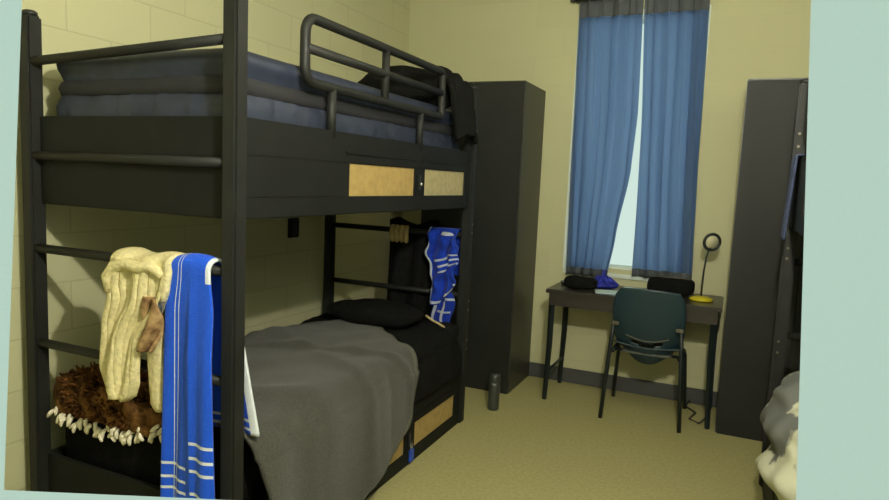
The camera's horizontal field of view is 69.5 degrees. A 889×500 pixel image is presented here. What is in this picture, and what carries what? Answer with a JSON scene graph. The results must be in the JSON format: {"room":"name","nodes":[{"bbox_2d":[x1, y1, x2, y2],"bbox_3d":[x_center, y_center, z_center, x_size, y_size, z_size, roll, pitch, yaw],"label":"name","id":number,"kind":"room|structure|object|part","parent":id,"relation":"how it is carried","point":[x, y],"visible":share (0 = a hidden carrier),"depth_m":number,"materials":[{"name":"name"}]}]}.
{"room":"dormitory room","nodes":[
{"label":"dormitory room","id":0,"kind":"room"},
{"bbox_2d":[4,0,409,490],"bbox_3d":[-1.417,-0.432,2.936,0.120,3.000,5.427,5,7,24],"label":"wall","id":1,"kind":"structure","parent":0,"point":[284,275],"depth_m":3.07,"materials":[{"name":"paint"}]},
{"bbox_2d":[288,218,298,237],"bbox_3d":[-0.924,-0.136,3.934,0.018,0.120,0.100,5,7,24],"label":"wall outlet","id":2,"kind":"object","parent":1,"relation":"attached to","point":[293,223],"visible":1,"depth_m":3.92,"materials":[{"name":"black plastic"}]},
{"bbox_2d":[0,0,888,499],"bbox_3d":[-0.494,-0.134,0.566,3.900,3.000,0.050,3,6,0],"label":"wall","id":3,"kind":"structure","parent":0,"point":[843,450],"depth_m":0.55,"materials":[{"name":"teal paint"}]},
{"bbox_2d":[366,376,762,499],"bbox_3d":[0.290,1.262,2.312,3.980,0.080,5.427,5,7,24],"label":"floor","id":4,"kind":"structure","parent":0,"point":[556,447],"depth_m":3.49,"materials":[{"name":"beige carpet"}]},
{"bbox_2d":[19,0,479,499],"bbox_3d":[-0.706,0.075,3.101,1.020,2.018,1.988,5,7,24],"label":"bunk bed","id":5,"kind":"object","parent":4,"relation":"on","point":[233,167],"visible":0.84,"depth_m":2.31,"materials":[{"name":"black metal"}]},
{"bbox_3d":[-1.541,0.134,2.422,0.058,1.975,0.058,5,7,24],"label":"post","id":6,"kind":"part","parent":5,"relation":"part of","materials":[{"name":"black metal"}]},
{"bbox_3d":[-1.180,0.878,3.387,0.037,0.320,1.872,5,7,24],"label":"panel","id":7,"kind":"part","parent":5,"relation":"part of","materials":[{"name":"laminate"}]},
{"bbox_3d":[-1.135,0.980,2.331,0.899,0.310,0.018,5,7,24],"label":"panel","id":8,"kind":"part","parent":5,"relation":"part of","materials":[{"name":"laminate"}]},
{"bbox_3d":[-1.078,-0.294,2.193,0.899,0.320,0.018,5,7,24],"label":"panel","id":9,"kind":"part","parent":5,"relation":"part of","materials":[{"name":"metal"}]},
{"bbox_2d":[99,247,185,412],"bbox_3d":[-1.017,0.268,2.174,0.318,0.548,0.164,5,7,24],"label":"sweater","id":10,"kind":"object","parent":5,"relation":"hanging from","point":[131,273],"visible":0.73,"depth_m":2.13,"materials":[{"name":"beige fabric"}]},
{"bbox_2d":[136,296,164,352],"bbox_3d":[-0.964,0.244,2.095,0.098,0.186,0.056,5,7,24],"label":"scarf","id":11,"kind":"object","parent":10,"relation":"on","point":[153,331],"visible":0.98,"depth_m":2.08,"materials":[{"name":"brown fabric"}]},
{"bbox_2d":[65,419,266,499],"bbox_3d":[-0.736,0.695,3.166,0.895,0.228,1.823,5,7,24],"label":"mattress","id":12,"kind":"object","parent":5,"relation":"on","point":[141,461],"visible":0.04,"depth_m":2.35,"materials":[{"name":"black fabric"}]},
{"bbox_2d":[47,361,161,445],"bbox_3d":[-1.202,0.574,2.450,0.685,0.242,0.302,5,7,24],"label":"cushion","id":13,"kind":"object","parent":12,"relation":"on","point":[80,394],"visible":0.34,"depth_m":2.36,"materials":[{"name":"brown fur"}]},
{"bbox_2d":[144,319,419,499],"bbox_3d":[-0.726,0.757,3.048,1.034,0.634,1.612,5,7,24],"label":"blanket","id":14,"kind":"object","parent":12,"relation":"on","point":[334,399],"visible":0.76,"depth_m":2.70,"materials":[{"name":"grey fabric"}]},
{"bbox_2d":[300,313,461,405],"bbox_3d":[-0.465,0.562,3.656,0.985,0.302,0.629,5,7,24],"label":"duvet","id":15,"kind":"object","parent":12,"relation":"on","point":[438,352],"visible":0.4,"depth_m":3.54,"materials":[{"name":"black fabric"}]},
{"bbox_2d":[326,298,423,327],"bbox_3d":[-0.411,0.370,3.805,0.605,0.141,0.350,5,7,24],"label":"pillow","id":16,"kind":"object","parent":15,"relation":"on","point":[384,313],"visible":0.98,"depth_m":3.66,"materials":[{"name":"black fabric"}]},
{"bbox_2d":[425,315,444,327],"bbox_3d":[-0.054,0.459,3.719,0.145,0.152,0.026,6,7,29],"label":"lanyard","id":17,"kind":"object","parent":15,"relation":"on","point":[427,316],"visible":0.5,"depth_m":3.71,"materials":[{"name":"brown fabric"}]},
{"bbox_2d":[160,253,259,498],"bbox_3d":[-0.772,0.465,2.105,0.325,0.908,0.154,5,7,24],"label":"towel","id":18,"kind":"object","parent":5,"relation":"hanging from","point":[191,405],"visible":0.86,"depth_m":2.07,"materials":[{"name":"blue fabric"}]},
{"bbox_3d":[-0.670,0.215,2.034,0.058,1.975,0.058,5,7,24],"label":"post","id":19,"kind":"part","parent":5,"relation":"part of","materials":[{"name":"black metal"}]},
{"bbox_2d":[56,48,458,149],"bbox_3d":[-0.671,-0.621,3.013,0.889,0.267,1.848,5,7,24],"label":"mattress","id":20,"kind":"object","parent":5,"relation":"on","point":[189,82],"visible":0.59,"depth_m":2.24,"materials":[{"name":"blue fabric"}]},
{"bbox_2d":[357,65,477,144],"bbox_3d":[-0.169,-0.804,3.549,0.670,0.410,0.414,5,7,24],"label":"jacket","id":21,"kind":"object","parent":20,"relation":"on","point":[459,93],"visible":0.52,"depth_m":3.39,"materials":[{"name":"black fabric"}]},
{"bbox_3d":[-0.747,-0.021,4.174,0.058,1.975,0.058,5,7,24],"label":"post","id":22,"kind":"part","parent":5,"relation":"part of","materials":[{"name":"black metal"}]},
{"bbox_3d":[-0.309,0.959,2.999,0.037,0.320,1.872,5,7,24],"label":"panel","id":23,"kind":"part","parent":5,"relation":"part of","materials":[{"name":"laminate"}]},
{"bbox_3d":[-0.252,-0.330,2.859,0.037,0.320,1.872,5,7,24],"label":"panel","id":24,"kind":"part","parent":5,"relation":"part of","materials":[{"name":"laminate"}]},
{"bbox_3d":[-0.251,-0.753,2.774,0.037,0.262,1.192,5,7,24],"label":"guard rail","id":25,"kind":"part","parent":5,"relation":"part of","materials":[{"name":"black metal"}]},
{"bbox_2d":[389,224,408,242],"bbox_3d":[-0.276,-0.100,3.928,0.133,0.112,0.043,5,7,24],"label":"glove","id":26,"kind":"object","parent":5,"relation":"hanging from","point":[397,232],"visible":1,"depth_m":3.91,"materials":[{"name":"brown"}]},
{"bbox_2d":[409,443,413,462],"bbox_3d":[-0.168,1.024,3.255,0.010,0.098,0.044,5,7,24],"label":"tag","id":27,"kind":"object","parent":5,"relation":"hanging from","point":[411,451],"visible":1,"depth_m":3.25,"materials":[{"name":"blue plastic"}]},
{"bbox_2d":[387,217,441,320],"bbox_3d":[-0.179,0.133,3.986,0.400,0.661,0.052,5,7,24],"label":"shirt","id":28,"kind":"object","parent":5,"relation":"hanging from","point":[409,265],"visible":0.56,"depth_m":3.98,"materials":[{"name":"black fabric"}]},
{"bbox_2d":[425,227,460,304],"bbox_3d":[-0.011,0.098,3.822,0.209,0.460,0.145,5,7,24],"label":"towel","id":29,"kind":"object","parent":5,"relation":"hanging from","point":[442,251],"visible":0.98,"depth_m":3.80,"materials":[{"name":"blue fabric"}]},
{"bbox_2d":[430,289,454,322],"bbox_3d":[-0.016,0.338,3.826,0.163,0.201,0.028,5,7,24],"label":"washcloth","id":30,"kind":"object","parent":29,"relation":"hanging from","point":[442,312],"visible":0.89,"depth_m":3.81,"materials":[{"name":"blue fabric"}]},
{"bbox_3d":[0.124,0.060,3.786,0.058,1.975,0.058,5,7,24],"label":"post","id":31,"kind":"part","parent":5,"relation":"part of","materials":[{"name":"black metal"}]},
{"bbox_2d":[421,80,545,393],"bbox_3d":[0.251,-0.106,4.670,0.720,2.125,0.540,5,7,24],"label":"wardrobe","id":32,"kind":"object","parent":4,"relation":"on","point":[511,113],"visible":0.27,"depth_m":4.39,"materials":[{"name":"grey wood"}]},
{"bbox_3d":[-0.008,-0.121,4.526,0.354,2.063,0.018,5,7,24],"label":"door","id":33,"kind":"part","parent":32,"relation":"part of","materials":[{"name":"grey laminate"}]},
{"bbox_3d":[0.318,-0.091,4.381,0.354,2.063,0.018,5,7,24],"label":"door","id":34,"kind":"part","parent":32,"relation":"part of","materials":[{"name":"grey laminate"}]},
{"bbox_2d":[488,372,500,410],"bbox_3d":[0.318,0.906,4.114,0.076,0.240,0.076,5,7,24],"label":"tumbler","id":35,"kind":"object","parent":4,"relation":"on","point":[494,377],"visible":1,"depth_m":4.08,"materials":[{"name":"grey metal"}]},
{"bbox_3d":[0.323,0.814,4.104,0.076,0.054,0.076,5,7,24],"label":"lid","id":36,"kind":"part","parent":35,"relation":"part of","materials":[{"name":"grey metal"}]},
{"bbox_2d":[542,282,723,428],"bbox_3d":[1.248,0.662,4.304,1.082,0.765,0.490,5,7,24],"label":"desk","id":37,"kind":"object","parent":4,"relation":"on","point":[559,294],"visible":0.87,"depth_m":4.16,"materials":[{"name":"laminate"}]},
{"bbox_3d":[0.704,0.651,4.327,0.034,0.736,0.034,0,7,-21],"label":"leg","id":38,"kind":"part","parent":37,"relation":"part of","materials":[{"name":"black metal"}]},
{"bbox_3d":[0.874,0.618,4.702,0.034,0.736,0.034,0,7,-21],"label":"leg","id":39,"kind":"part","parent":37,"relation":"part of","materials":[{"name":"black metal"}]},
{"bbox_2d":[564,275,597,289],"bbox_3d":[0.916,0.219,4.310,0.222,0.088,0.143,5,7,24],"label":"pouch","id":40,"kind":"object","parent":37,"relation":"on","point":[571,281],"visible":1,"depth_m":4.25,"materials":[{"name":"black fabric"}]},
{"bbox_2d":[594,289,616,293],"bbox_3d":[1.069,0.276,4.225,0.150,0.004,0.140,4,6,10],"label":"paper sheets","id":41,"kind":"object","parent":37,"relation":"on","point":[596,290],"visible":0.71,"depth_m":4.22,"materials":[{"name":"white paper"}]},
{"bbox_2d":[595,270,618,288],"bbox_3d":[1.089,0.201,4.383,0.206,0.132,0.139,5,7,24],"label":"scarf","id":42,"kind":"object","parent":37,"relation":"on","point":[604,281],"visible":0.66,"depth_m":4.33,"materials":[{"name":"fabric"}]},
{"bbox_2d":[647,276,694,295],"bbox_3d":[1.498,0.233,4.246,0.296,0.118,0.145,5,7,24],"label":"bag","id":43,"kind":"object","parent":37,"relation":"on","point":[683,286],"visible":0.9,"depth_m":4.18,"materials":[{"name":"black fabric"}]},
{"bbox_2d":[689,233,721,301],"bbox_3d":[1.635,0.104,4.042,0.143,0.434,0.143,-1,7,-26],"label":"desk lamp","id":44,"kind":"object","parent":37,"relation":"on","point":[711,241],"visible":1,"depth_m":4.00,"materials":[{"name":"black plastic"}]},
{"bbox_3d":[1.643,0.146,4.042,0.032,0.311,0.011,5,7,24],"label":"stem","id":45,"kind":"part","parent":44,"relation":"part of","materials":[{"name":"black metal"}]},
{"bbox_2d":[706,236,718,248],"bbox_3d":[1.669,-0.049,4.003,0.088,0.088,0.017,2,6,-3],"label":"diffuser","id":46,"kind":"object","parent":44,"relation":"attached to","point":[712,242],"depth_m":4.00,"materials":[{"name":"beige plastic"}]},
{"bbox_3d":[1.625,0.736,3.917,0.048,0.735,0.042,5,7,24],"label":"leg","id":47,"kind":"part","parent":37,"relation":"part of","materials":[{"name":"black metal"}]},
{"bbox_3d":[1.795,0.703,4.292,0.034,0.736,0.034,0,7,-21],"label":"leg","id":48,"kind":"part","parent":37,"relation":"part of","materials":[{"name":"black metal"}]},
{"bbox_2d":[598,288,686,432],"bbox_3d":[1.316,0.644,4.137,0.497,0.847,0.500,5,7,24],"label":"plastic chair","id":49,"kind":"object","parent":4,"relation":"on","point":[649,325],"visible":1,"depth_m":3.96,"materials":[{"name":"blue plastic"}]},
{"bbox_3d":[1.021,0.756,4.041,0.074,0.617,0.036,0,7,-21],"label":"leg","id":50,"kind":"part","parent":49,"relation":"part of","materials":[{"name":"black metal"}]},
{"bbox_3d":[1.137,0.826,4.283,0.046,0.440,0.415,5,7,19],"label":"leg","id":51,"kind":"part","parent":49,"relation":"part of","materials":[{"name":"black metal"}]},
{"bbox_3d":[1.337,0.614,4.178,0.402,0.087,0.403,5,7,24],"label":"seat","id":52,"kind":"part","parent":49,"relation":"part of","materials":[{"name":"blue plastic"}]},
{"bbox_3d":[1.268,0.480,3.995,0.436,0.495,0.173,5,7,24],"label":"backrest","id":53,"kind":"part","parent":49,"relation":"part of","materials":[{"name":"blue plastic"}]},
{"bbox_3d":[1.422,0.793,3.862,0.036,0.617,0.074,0,7,-21],"label":"leg","id":54,"kind":"part","parent":49,"relation":"part of","materials":[{"name":"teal metal"}]},
{"bbox_3d":[1.514,0.860,4.115,0.046,0.440,0.415,6,7,29],"label":"leg","id":55,"kind":"part","parent":49,"relation":"part of","materials":[{"name":"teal metal"}]},
{"bbox_2d":[686,400,704,423],"bbox_3d":[1.662,0.925,4.186,0.139,0.300,0.406,4,6,14],"label":"power cable","id":56,"kind":"object","parent":4,"relation":"on","point":[694,413],"visible":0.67,"depth_m":4.15,"materials":[{"name":"black plastic"}]},
{"bbox_2d":[715,78,808,441],"bbox_3d":[2.109,0.076,3.844,0.720,2.104,0.540,5,7,24],"label":"wardrobe","id":57,"kind":"object","parent":4,"relation":"on","point":[770,103],"visible":0.27,"depth_m":3.70,"materials":[{"name":"grey wood"}]},
{"bbox_3d":[2.176,0.092,3.555,0.354,2.042,0.018,5,7,24],"label":"door","id":58,"kind":"part","parent":57,"relation":"part of","materials":[{"name":"grey laminate"}]},
{"bbox_2d":[759,79,808,499],"bbox_3d":[1.686,0.297,2.036,1.020,2.018,1.988,5,7,24],"label":"bunk bed","id":59,"kind":"object","parent":4,"relation":"on","point":[795,226],"visible":0.23,"depth_m":3.06,"materials":[{"name":"black metal"}]},
{"bbox_3d":[1.215,1.100,2.321,0.037,0.320,1.872,5,7,24],"label":"panel","id":60,"kind":"part","parent":59,"relation":"part of","materials":[{"name":"laminate"}]},
{"bbox_2d":[780,154,804,239],"bbox_3d":[1.568,-0.235,2.863,0.087,0.374,0.221,5,7,24],"label":"towel","id":61,"kind":"object","parent":59,"relation":"hanging from","point":[795,158],"visible":0.9,"depth_m":2.80,"materials":[{"name":"blue fabric"}]},
{"bbox_3d":[1.272,-0.189,2.181,0.037,0.320,1.872,5,7,24],"label":"panel","id":62,"kind":"part","parent":59,"relation":"part of","materials":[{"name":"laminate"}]},
{"bbox_3d":[1.309,-0.619,2.173,0.037,0.262,1.192,5,7,24],"label":"guard rail","id":63,"kind":"part","parent":59,"relation":"part of","materials":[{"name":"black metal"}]},
{"bbox_3d":[1.660,0.917,2.099,0.894,0.227,1.822,5,7,24],"label":"mattress","id":64,"kind":"object","parent":59,"relation":"on","visible":0},
{"bbox_2d":[755,371,799,499],"bbox_3d":[1.445,0.752,2.412,0.490,0.549,0.869,5,7,24],"label":"duvet","id":65,"kind":"object","parent":64,"relation":"on","point":[777,465],"visible":0.32,"depth_m":2.29,"materials":[{"name":"white fabric"}]},
{"bbox_2d":[402,0,810,391],"bbox_3d":[1.434,-0.478,4.518,3.780,3.000,0.200,5,7,24],"label":"wall","id":66,"kind":"structure","parent":0,"point":[532,41],"depth_m":4.60,"materials":[{"name":"paint"}]},
{"bbox_2d":[570,0,600,3],"bbox_3d":[1.324,-1.704,4.313,0.960,0.032,0.066,5,7,24],"label":"curtain rod","id":67,"kind":"object","parent":66,"relation":"attached to","point":[571,1],"visible":1,"depth_m":4.46,"materials":[{"name":"black plastic"}]},
{"bbox_3d":[1.317,-1.703,4.298,0.920,0.022,0.022,5,7,24],"label":"rod","id":68,"kind":"part","parent":67,"relation":"part of","materials":[{"name":"black plastic"}]},
{"bbox_2d":[566,0,643,276],"bbox_3d":[1.103,-0.760,4.479,0.449,1.910,0.061,5,7,24],"label":"curtain","id":69,"kind":"object","parent":67,"relation":"hanging from","point":[609,31],"visible":0.99,"depth_m":4.47,"materials":[{"name":"blue fabric"}]},
{"bbox_2d":[632,0,709,279],"bbox_3d":[1.500,-0.738,4.300,0.444,1.880,0.062,5,7,24],"label":"curtain","id":70,"kind":"object","parent":67,"relation":"hanging from","point":[675,31],"visible":0.98,"depth_m":4.29,"materials":[{"name":"blue fabric"}]},
{"bbox_2d":[529,362,717,407],"bbox_3d":[1.327,0.967,4.578,3.780,0.108,0.012,5,7,24],"label":"baseboard","id":71,"kind":"structure","parent":66,"relation":"attached to","point":[588,378],"depth_m":4.58,"materials":[{"name":"grey plastic"}]},
{"bbox_2d":[562,4,711,280],"bbox_3d":[1.323,-0.719,4.492,0.866,1.845,0.140,5,7,24],"label":"window","id":72,"kind":"structure","parent":66,"relation":"in","point":[622,254],"depth_m":4.57,"materials":[{"name":"glass"}]},
{"bbox_3d":[1.271,0.185,4.562,0.850,0.029,0.080,5,7,24],"label":"sill","id":73,"kind":"part","parent":72,"relation":"part of","materials":[{"name":"white paint"}]},
{"bbox_3d":[1.327,-0.727,4.522,0.710,1.695,0.006,5,7,24],"label":"pane","id":74,"kind":"part","parent":72,"relation":"part of","materials":[{"name":"clear glass"}]}
]}

